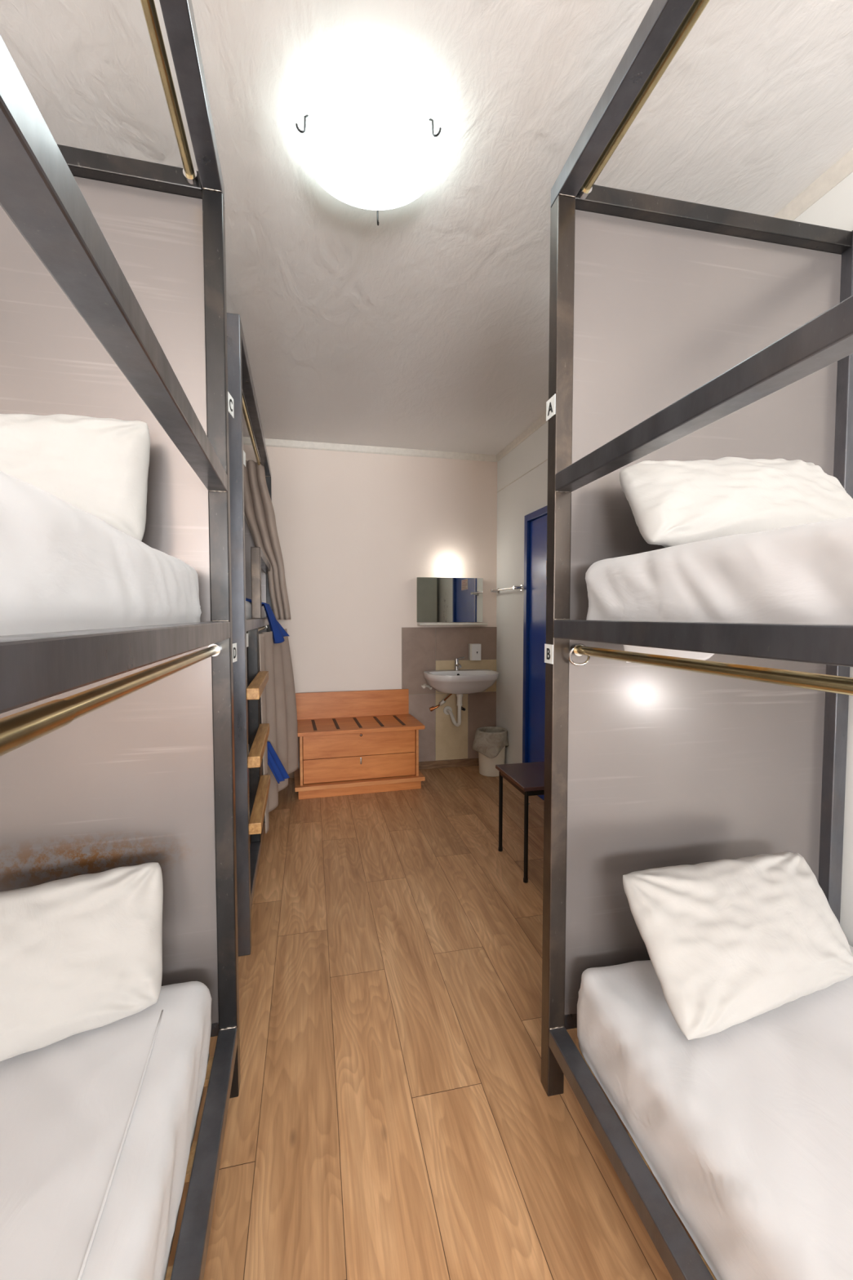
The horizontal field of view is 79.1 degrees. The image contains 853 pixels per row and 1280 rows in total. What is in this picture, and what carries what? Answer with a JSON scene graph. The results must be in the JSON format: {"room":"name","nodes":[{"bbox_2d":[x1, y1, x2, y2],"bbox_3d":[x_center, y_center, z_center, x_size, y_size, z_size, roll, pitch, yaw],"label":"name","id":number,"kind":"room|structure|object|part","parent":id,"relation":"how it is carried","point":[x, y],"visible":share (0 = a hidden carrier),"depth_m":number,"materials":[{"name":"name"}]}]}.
{"room":"dormitory","nodes":[
{"label":"dormitory","id":0,"kind":"room"},
{"bbox_2d":[243,444,497,768],"bbox_3d":[-0.831,-0.187,4.363,3.202,2.856,0.121,-1,3,-13],"label":"wall","id":1,"kind":"structure","parent":0,"point":[357,531],"depth_m":4.36,"materials":[{"name":"paint"}]},
{"bbox_2d":[243,436,497,462],"bbox_3d":[-0.816,-1.583,4.228,2.962,0.055,0.022,-1,3,-13],"label":"trim","id":2,"kind":"structure","parent":1,"relation":"attached to","point":[246,440],"depth_m":4.31,"materials":[{"name":"paint"}]},
{"bbox_2d":[288,758,479,778],"bbox_3d":[-0.816,1.109,4.360,2.962,0.068,0.014,-1,3,-13],"label":"baseboard","id":3,"kind":"structure","parent":1,"relation":"attached to","point":[468,762],"depth_m":4.58,"materials":[{"name":"brown wood"}]},
{"bbox_2d":[401,626,497,761],"bbox_3d":[0.207,0.476,4.563,0.862,1.178,0.011,-1,3,-13],"label":"tile backsplash","id":4,"kind":"structure","parent":1,"relation":"attached to","point":[423,648],"depth_m":4.55,"materials":[{"name":"tile"}]},
{"bbox_2d":[421,657,499,726],"bbox_3d":[0.300,0.445,4.353,0.616,0.586,0.441,-1,3,-13],"label":"washbasin","id":5,"kind":"object","parent":4,"relation":"attached to","point":[456,681],"visible":1,"depth_m":4.25,"materials":[{"name":"white ceramic"}]},
{"bbox_2d":[453,657,464,671],"bbox_3d":[0.291,0.208,4.462,0.087,0.123,0.147,-1,3,-14],"label":"tap","id":6,"kind":"object","parent":5,"relation":"on","point":[457,665],"depth_m":4.49,"materials":[{"name":"silver metal"}]},
{"bbox_3d":[0.300,0.359,4.347,0.616,0.177,0.437,-1,3,-13],"label":"bowl","id":7,"kind":"part","parent":5,"relation":"part of","materials":[{"name":"white ceramic"}]},
{"bbox_2d":[468,643,480,660],"bbox_3d":[0.426,0.106,4.560,0.100,0.146,0.057,-1,3,-13],"label":"soap dispenser","id":8,"kind":"object","parent":4,"relation":"attached to","point":[474,650],"visible":1,"depth_m":4.53,"materials":[{"name":"white plastic"}]},
{"bbox_3d":[0.439,0.107,4.538,0.084,0.146,0.006,-1,3,-13],"label":"lid","id":9,"kind":"part","parent":8,"relation":"part of","materials":[{"name":"white plastic"}]},
{"bbox_2d":[417,577,483,622],"bbox_3d":[0.204,-0.349,4.511,0.594,0.386,0.032,-1,3,-13],"label":"mirror","id":10,"kind":"object","parent":1,"relation":"attached to","point":[439,599],"visible":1,"depth_m":4.49,"materials":[{"name":"clear glass"}]},
{"bbox_2d":[443,557,460,574],"bbox_3d":[0.213,-0.630,4.426,0.144,0.144,0.177,-1,3,-13],"label":"wall light","id":11,"kind":"object","parent":1,"relation":"attached to","point":[451,566],"visible":1,"depth_m":4.36,"materials":[{"name":"white"}]},
{"bbox_2d":[417,622,488,626],"bbox_3d":[0.226,-0.137,4.484,0.607,0.022,0.115,-1,3,-13],"label":"shelf","id":12,"kind":"object","parent":1,"relation":"attached to","point":[418,624],"visible":1,"depth_m":4.43,"materials":[{"name":"white plastic"}]},
{"bbox_2d":[0,0,852,454],"bbox_3d":[0.016,-1.484,0.539,3.202,0.100,7.824,-1,3,-13],"label":"ceiling","id":13,"kind":"structure","parent":0,"point":[426,326],"depth_m":1.53,"materials":[{"name":"paint"}]},
{"bbox_2d":[295,86,441,225],"bbox_3d":[-0.172,-1.430,1.532,0.419,0.102,0.426,-1,3,-14],"label":"ceiling light","id":14,"kind":"object","parent":13,"relation":"attached to","point":[368,148],"visible":1,"depth_m":1.47,"materials":[{"name":"white"}]},
{"bbox_2d":[167,765,701,1279],"bbox_3d":[0.016,1.369,0.676,3.162,0.100,7.784,-1,3,-13],"label":"floor","id":15,"kind":"structure","parent":0,"point":[392,1117],"depth_m":1.53,"materials":[{"name":"brown wood"}]},
{"bbox_2d":[0,0,239,1279],"bbox_3d":[-0.768,0.089,0.327,0.992,2.490,2.147,-1,3,-14],"label":"bunk bed","id":16,"kind":"object","parent":15,"relation":"on","point":[117,744],"visible":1,"depth_m":1.32,"materials":[{"name":"metal"}]},
{"bbox_2d":[0,471,201,635],"bbox_3d":[-0.766,-0.067,0.290,0.875,0.178,1.961,-1,3,-14],"label":"mattress","id":17,"kind":"object","parent":16,"relation":"on","point":[63,567],"visible":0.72,"depth_m":0.57,"materials":[{"name":"white fabric"}]},
{"bbox_2d":[0,413,150,541],"bbox_3d":[-0.960,-0.370,1.154,0.612,0.317,0.154,-1,3,-19],"label":"pillow","id":18,"kind":"object","parent":17,"relation":"on","point":[99,467],"visible":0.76,"depth_m":1.17,"materials":[{"name":"white fabric"}]},
{"bbox_2d":[0,981,211,1279],"bbox_3d":[-0.767,1.046,0.348,0.875,0.212,1.971,-1,3,-14],"label":"mattress","id":19,"kind":"object","parent":16,"relation":"on","point":[98,1125],"visible":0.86,"depth_m":0.96,"materials":[{"name":"white fabric"}]},
{"bbox_2d":[0,862,163,1061],"bbox_3d":[-0.913,0.731,1.143,0.595,0.325,0.184,-2,3,-30],"label":"pillow","id":20,"kind":"object","parent":19,"relation":"on","point":[79,953],"visible":1,"depth_m":1.17,"materials":[{"name":"white fabric"}]},
{"bbox_3d":[-1.014,-0.032,1.306,0.888,2.240,0.004,-1,3,-14],"label":"head panel","id":21,"kind":"part","parent":16,"relation":"part of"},
{"bbox_3d":[-0.312,-0.369,0.392,0.049,0.045,2.001,-1,3,-14],"label":"guard rail","id":22,"kind":"part","parent":16,"relation":"part of","materials":[{"name":"metal"}]},
{"bbox_3d":[-0.312,0.019,0.411,0.049,0.046,2.001,-1,3,-14],"label":"rail","id":23,"kind":"part","parent":16,"relation":"part of","materials":[{"name":"metal"}]},
{"bbox_3d":[-1.011,-1.174,1.238,0.886,0.045,0.041,-1,3,-14],"label":"rail","id":24,"kind":"part","parent":16,"relation":"part of","materials":[{"name":"metal"}]},
{"bbox_3d":[-0.327,0.072,0.409,0.024,0.024,2.005,-1,3,-14],"label":"curtain rod","id":25,"kind":"part","parent":16,"relation":"part of","materials":[{"name":"gold metal"}]},
{"bbox_3d":[-0.360,-1.130,0.344,0.024,0.024,2.005,-1,3,-14],"label":"curtain rod","id":26,"kind":"part","parent":16,"relation":"part of","materials":[{"name":"gold metal"}]},
{"bbox_2d":[182,168,198,185],"bbox_3d":[-0.598,-1.176,1.308,0.033,0.033,0.020,-1,3,-14],"label":"rod bracket","id":27,"kind":"object","parent":16,"relation":"on","point":[188,178],"depth_m":1.30,"materials":[{"name":"silver metal"}]},
{"bbox_3d":[-0.318,-1.135,0.379,0.049,0.049,2.050,-1,3,-14],"label":"rail","id":28,"kind":"part","parent":16,"relation":"part of","materials":[{"name":"metal"}]},
{"bbox_3d":[-0.312,1.149,0.465,0.049,0.049,2.001,-1,3,-14],"label":"rail","id":29,"kind":"part","parent":16,"relation":"part of","materials":[{"name":"metal"}]},
{"bbox_3d":[-1.016,1.105,1.367,0.886,0.049,0.009,-1,3,-14],"label":"rail","id":30,"kind":"part","parent":16,"relation":"part of","materials":[{"name":"metal"}]},
{"bbox_2d":[208,643,221,656],"bbox_3d":[-0.565,0.026,1.374,0.033,0.033,0.020,-1,3,-14],"label":"rod bracket","id":31,"kind":"object","parent":16,"relation":"on","point":[218,646],"depth_m":1.37,"materials":[{"name":"silver metal"}]},
{"bbox_3d":[-0.557,0.062,1.409,0.049,2.441,0.049,-1,3,-14],"label":"post","id":32,"kind":"part","parent":16,"relation":"part of","materials":[{"name":"metal"}]},
{"bbox_2d":[226,312,272,956],"bbox_3d":[-1.417,-0.030,2.951,1.032,2.478,2.197,-1,3,-14],"label":"bunk bed","id":33,"kind":"object","parent":15,"relation":"on","point":[250,566],"visible":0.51,"depth_m":2.04,"materials":[{"name":"metal"}]},
{"bbox_3d":[-0.730,0.015,2.014,0.049,2.478,0.049,-1,3,-14],"label":"post","id":34,"kind":"part","parent":33,"relation":"part of","materials":[{"name":"metal"}]},
{"bbox_2d":[245,600,264,618],"bbox_3d":[-1.441,-0.169,2.943,0.871,0.135,2.080,-1,3,-14],"label":"mattress","id":35,"kind":"object","parent":33,"relation":"on","point":[248,605],"visible":0.04,"depth_m":2.85,"materials":[{"name":"white fabric"}]},
{"bbox_2d":[248,743,262,835],"bbox_3d":[-1.441,0.941,2.995,0.870,0.178,2.080,-1,3,-14],"label":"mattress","id":36,"kind":"object","parent":33,"relation":"on","point":[248,744],"visible":0.02,"depth_m":3.18,"materials":[{"name":"white fabric"}]},
{"bbox_3d":[-1.026,-1.234,2.989,0.024,0.024,2.103,-1,3,-14],"label":"curtain rod","id":37,"kind":"part","parent":33,"relation":"part of","materials":[{"name":"gold metal"}]},
{"bbox_3d":[-1.698,-0.155,3.997,0.888,2.228,0.004,-1,3,-14],"label":"head panel","id":38,"kind":"part","parent":33,"relation":"part of","materials":[{"name":"metal"}]},
{"bbox_3d":[-0.992,-1.249,3.022,0.049,0.049,2.148,-1,3,-14],"label":"rail","id":39,"kind":"part","parent":33,"relation":"part of","materials":[{"name":"metal"}]},
{"bbox_3d":[-0.937,-0.313,2.843,0.049,0.390,0.049,-1,3,-14],"label":"guard post","id":40,"kind":"part","parent":33,"relation":"part of","materials":[{"name":"grey metal"}]},
{"bbox_3d":[-0.986,1.028,3.107,0.049,0.050,2.099,-1,3,-14],"label":"rail","id":41,"kind":"part","parent":33,"relation":"part of","materials":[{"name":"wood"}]},
{"bbox_3d":[-0.986,-0.104,3.053,0.049,0.047,2.099,-1,3,-14],"label":"rail","id":42,"kind":"part","parent":33,"relation":"part of","materials":[{"name":"metal"}]},
{"bbox_3d":[-1.020,-0.052,3.047,0.024,0.024,2.103,-1,3,-14],"label":"curtain rod","id":43,"kind":"part","parent":33,"relation":"part of","materials":[{"name":"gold metal"}]},
{"bbox_3d":[-1.089,-0.515,3.456,0.049,0.045,1.231,-1,3,-14],"label":"guard rail","id":44,"kind":"part","parent":33,"relation":"part of","materials":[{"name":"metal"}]},
{"bbox_2d":[243,459,290,619],"bbox_3d":[-1.198,-0.742,3.812,0.367,1.182,0.196,-1,3,-14],"label":"curtain","id":45,"kind":"object","parent":33,"relation":"hanging from","point":[259,512],"visible":0.82,"depth_m":3.77,"materials":[{"name":"grey fabric"}]},
{"bbox_2d":[245,598,288,643],"bbox_3d":[-0.983,-0.118,3.176,0.264,0.283,0.362,-1,3,-14],"label":"blanket","id":46,"kind":"object","parent":33,"relation":"hanging from","point":[278,632],"visible":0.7,"depth_m":3.21,"materials":[{"name":"blue fabric"}]},
{"bbox_3d":[-1.241,-0.060,4.100,0.049,2.429,0.049,-1,3,-14],"label":"post","id":47,"kind":"part","parent":33,"relation":"part of","materials":[{"name":"metal"}]},
{"bbox_2d":[258,628,297,833],"bbox_3d":[-0.924,0.464,3.181,0.100,1.040,1.054,0,3,-5],"label":"curtain","id":48,"kind":"object","parent":33,"relation":"hanging from","point":[277,698],"visible":0.79,"depth_m":3.25,"materials":[{"name":"grey fabric"}]},
{"bbox_2d":[266,741,289,783],"bbox_3d":[-0.843,0.661,2.843,0.081,0.292,0.300,2,3,32],"label":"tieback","id":49,"kind":"object","parent":33,"relation":"hanging from","point":[274,763],"visible":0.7,"depth_m":2.87,"materials":[{"name":"blue fabric"}]},
{"bbox_2d":[293,688,425,799],"bbox_3d":[-0.550,0.797,4.101,0.982,0.717,0.515,-1,3,-15],"label":"bench","id":50,"kind":"object","parent":15,"relation":"on","point":[352,742],"visible":0.97,"depth_m":3.96,"materials":[{"name":"orange wood"}]},
{"bbox_3d":[-0.976,0.874,4.000,0.020,0.376,0.432,-1,3,-15],"label":"panel","id":51,"kind":"part","parent":50,"relation":"part of","materials":[{"name":"brown wood"}]},
{"bbox_3d":[-0.501,0.787,3.926,0.852,0.183,0.018,-1,3,-15],"label":"drawer","id":52,"kind":"part","parent":50,"relation":"part of","materials":[{"name":"orange wood"}]},
{"bbox_3d":[-0.501,0.971,3.935,0.852,0.177,0.018,-1,3,-15],"label":"drawer","id":53,"kind":"part","parent":50,"relation":"part of","materials":[{"name":"orange wood"}]},
{"bbox_3d":[-0.546,1.072,4.111,0.978,0.030,0.480,-1,3,-15],"label":"board","id":54,"kind":"part","parent":50,"relation":"part of","materials":[{"name":"brown wood"}]},
{"bbox_3d":[-0.127,0.863,4.232,0.020,0.376,0.432,-1,3,-15],"label":"panel","id":55,"kind":"part","parent":50,"relation":"part of","materials":[{"name":"brown wood"}]},
{"bbox_2d":[472,726,508,777],"bbox_3d":[0.531,0.952,4.399,0.309,0.379,0.274,-1,3,-13],"label":"waste bin","id":56,"kind":"object","parent":15,"relation":"on","point":[491,743],"visible":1,"depth_m":4.31,"materials":[{"name":"beige plastic"}]},
{"bbox_2d":[495,761,544,883],"bbox_3d":[0.630,0.970,2.820,0.390,0.494,0.410,-1,3,-13],"label":"side table","id":57,"kind":"object","parent":15,"relation":"on","point":[528,778],"visible":0.49,"depth_m":2.76,"materials":[{"name":"black wood"}]},
{"bbox_3d":[0.425,0.968,2.957,0.021,0.464,0.021,-1,3,-13],"label":"leg","id":58,"kind":"part","parent":57,"relation":"part of","materials":[{"name":"black metal"}]},
{"bbox_3d":[0.503,0.985,2.610,0.021,0.464,0.021,-1,3,-13],"label":"leg","id":59,"kind":"part","parent":57,"relation":"part of","materials":[{"name":"black metal"}]},
{"bbox_2d":[541,0,852,1279],"bbox_3d":[1.020,0.084,0.511,0.987,2.484,2.104,-1,3,-12],"label":"bunk bed","id":60,"kind":"object","parent":15,"relation":"on","point":[680,331],"visible":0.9,"depth_m":1.45,"materials":[{"name":"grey metal"}]},
{"bbox_3d":[0.359,0.065,1.420,0.049,2.435,0.049,-1,3,-12],"label":"post","id":61,"kind":"part","parent":60,"relation":"part of","materials":[{"name":"grey metal"}]},
{"bbox_3d":[0.814,1.102,1.583,0.886,0.048,0.009,-1,3,-12],"label":"rail","id":62,"kind":"part","parent":60,"relation":"part of","materials":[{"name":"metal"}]},
{"bbox_2d":[569,643,582,656],"bbox_3d":[0.408,0.026,1.397,0.033,0.033,0.020,-1,3,-12],"label":"rod bracket","id":63,"kind":"object","parent":60,"relation":"on","point":[575,652],"depth_m":1.38,"materials":[{"name":"silver metal"}]},
{"bbox_2d":[577,186,592,199],"bbox_3d":[0.410,-1.167,1.340,0.033,0.033,0.020,-1,3,-12],"label":"rod bracket","id":64,"kind":"object","parent":60,"relation":"on","point":[583,193],"depth_m":1.34,"materials":[{"name":"silver metal"}]},
{"bbox_3d":[0.559,-1.129,0.381,0.049,0.049,2.050,-1,3,-12],"label":"rail","id":65,"kind":"part","parent":60,"relation":"part of","materials":[{"name":"metal"}]},
{"bbox_3d":[0.564,1.155,0.467,0.049,0.048,2.001,-1,3,-12],"label":"rail","id":66,"kind":"part","parent":60,"relation":"part of","materials":[{"name":"metal"}]},
{"bbox_3d":[0.609,-1.121,0.367,0.024,0.024,2.005,-1,3,-12],"label":"curtain rod","id":67,"kind":"part","parent":60,"relation":"part of","materials":[{"name":"gold metal"}]},
{"bbox_3d":[0.564,0.017,0.412,0.049,0.049,2.001,-1,3,-12],"label":"rail","id":68,"kind":"part","parent":60,"relation":"part of","materials":[{"name":"metal"}]},
{"bbox_3d":[0.815,-0.040,1.521,0.888,2.234,0.004,-1,3,-12],"label":"head panel","id":69,"kind":"part","parent":60,"relation":"part of","materials":[{"name":"metal"}]},
{"bbox_3d":[0.564,-0.370,0.394,0.049,0.046,2.001,-1,3,-12],"label":"guard rail","id":70,"kind":"part","parent":60,"relation":"part of","materials":[{"name":"metal"}]},
{"bbox_3d":[0.818,-1.178,1.454,0.886,0.045,0.041,-1,3,-12],"label":"rail","id":71,"kind":"part","parent":60,"relation":"part of","materials":[{"name":"metal"}]},
{"bbox_3d":[0.607,0.073,0.423,0.024,0.024,2.005,-1,3,-12],"label":"curtain rod","id":72,"kind":"part","parent":60,"relation":"part of","materials":[{"name":"gold metal"}]},
{"bbox_2d":[577,944,852,1279],"bbox_3d":[1.022,1.034,0.555,0.877,0.230,1.981,-1,3,-12],"label":"mattress","id":73,"kind":"object","parent":60,"relation":"on","point":[745,1128],"visible":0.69,"depth_m":1.02,"materials":[{"name":"white fabric"}]},
{"bbox_2d":[622,851,852,1039],"bbox_3d":[0.812,0.735,1.314,0.608,0.276,0.258,-1,3,-17],"label":"pillow","id":74,"kind":"object","parent":73,"relation":"on","point":[729,943],"visible":1,"depth_m":1.26,"materials":[{"name":"white fabric"}]},
{"bbox_2d":[585,516,852,662],"bbox_3d":[1.023,-0.038,0.502,0.870,0.265,1.969,-1,3,-12],"label":"mattress","id":75,"kind":"object","parent":60,"relation":"on","point":[800,574],"visible":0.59,"depth_m":0.85,"materials":[{"name":"white fabric"}]},
{"bbox_2d":[619,457,852,547],"bbox_3d":[0.819,-0.343,1.303,0.652,0.267,0.220,-1,3,-12],"label":"pillow","id":76,"kind":"object","parent":75,"relation":"on","point":[673,503],"visible":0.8,"depth_m":1.22,"materials":[{"name":"white fabric"}]},
{"bbox_3d":[1.276,0.031,1.605,0.049,2.484,0.049,-1,3,-12],"label":"post","id":77,"kind":"part","parent":60,"relation":"part of","materials":[{"name":"metal"}]},
{"bbox_2d":[496,172,852,946],"bbox_3d":[1.533,-0.021,0.890,0.121,2.856,7.704,-1,3,-13],"label":"wall","id":78,"kind":"structure","parent":0,"point":[528,494],"depth_m":4.11,"materials":[{"name":"paint"}]},
{"bbox_2d":[490,584,524,593],"bbox_3d":[0.662,-0.422,4.297,0.074,0.048,0.564,-1,3,-13],"label":"towel rail","id":79,"kind":"object","parent":78,"relation":"attached to","point":[521,588],"visible":1,"depth_m":4.15,"materials":[{"name":"silver metal"}]},
{"bbox_2d":[497,458,547,492],"bbox_3d":[0.887,-1.252,3.416,0.004,0.006,2.384,-1,3,-13],"label":"trim","id":80,"kind":"structure","parent":78,"relation":"attached to","point":[547,459],"depth_m":3.98,"materials":[{"name":"paint"}]},
{"bbox_2d":[522,505,547,800],"bbox_3d":[0.897,0.120,3.623,0.102,2.115,0.855,-1,3,-13],"label":"door","id":81,"kind":"structure","parent":78,"relation":"in","point":[535,522],"depth_m":3.87,"materials":[{"name":"blue paint"}]},
{"bbox_2d":[496,148,852,462],"bbox_3d":[1.451,-1.422,0.866,0.020,0.055,7.584,-1,3,-13],"label":"trim","id":82,"kind":"structure","parent":78,"relation":"attached to","point":[842,168],"depth_m":1.70,"materials":[{"name":"paint"}]}
]}

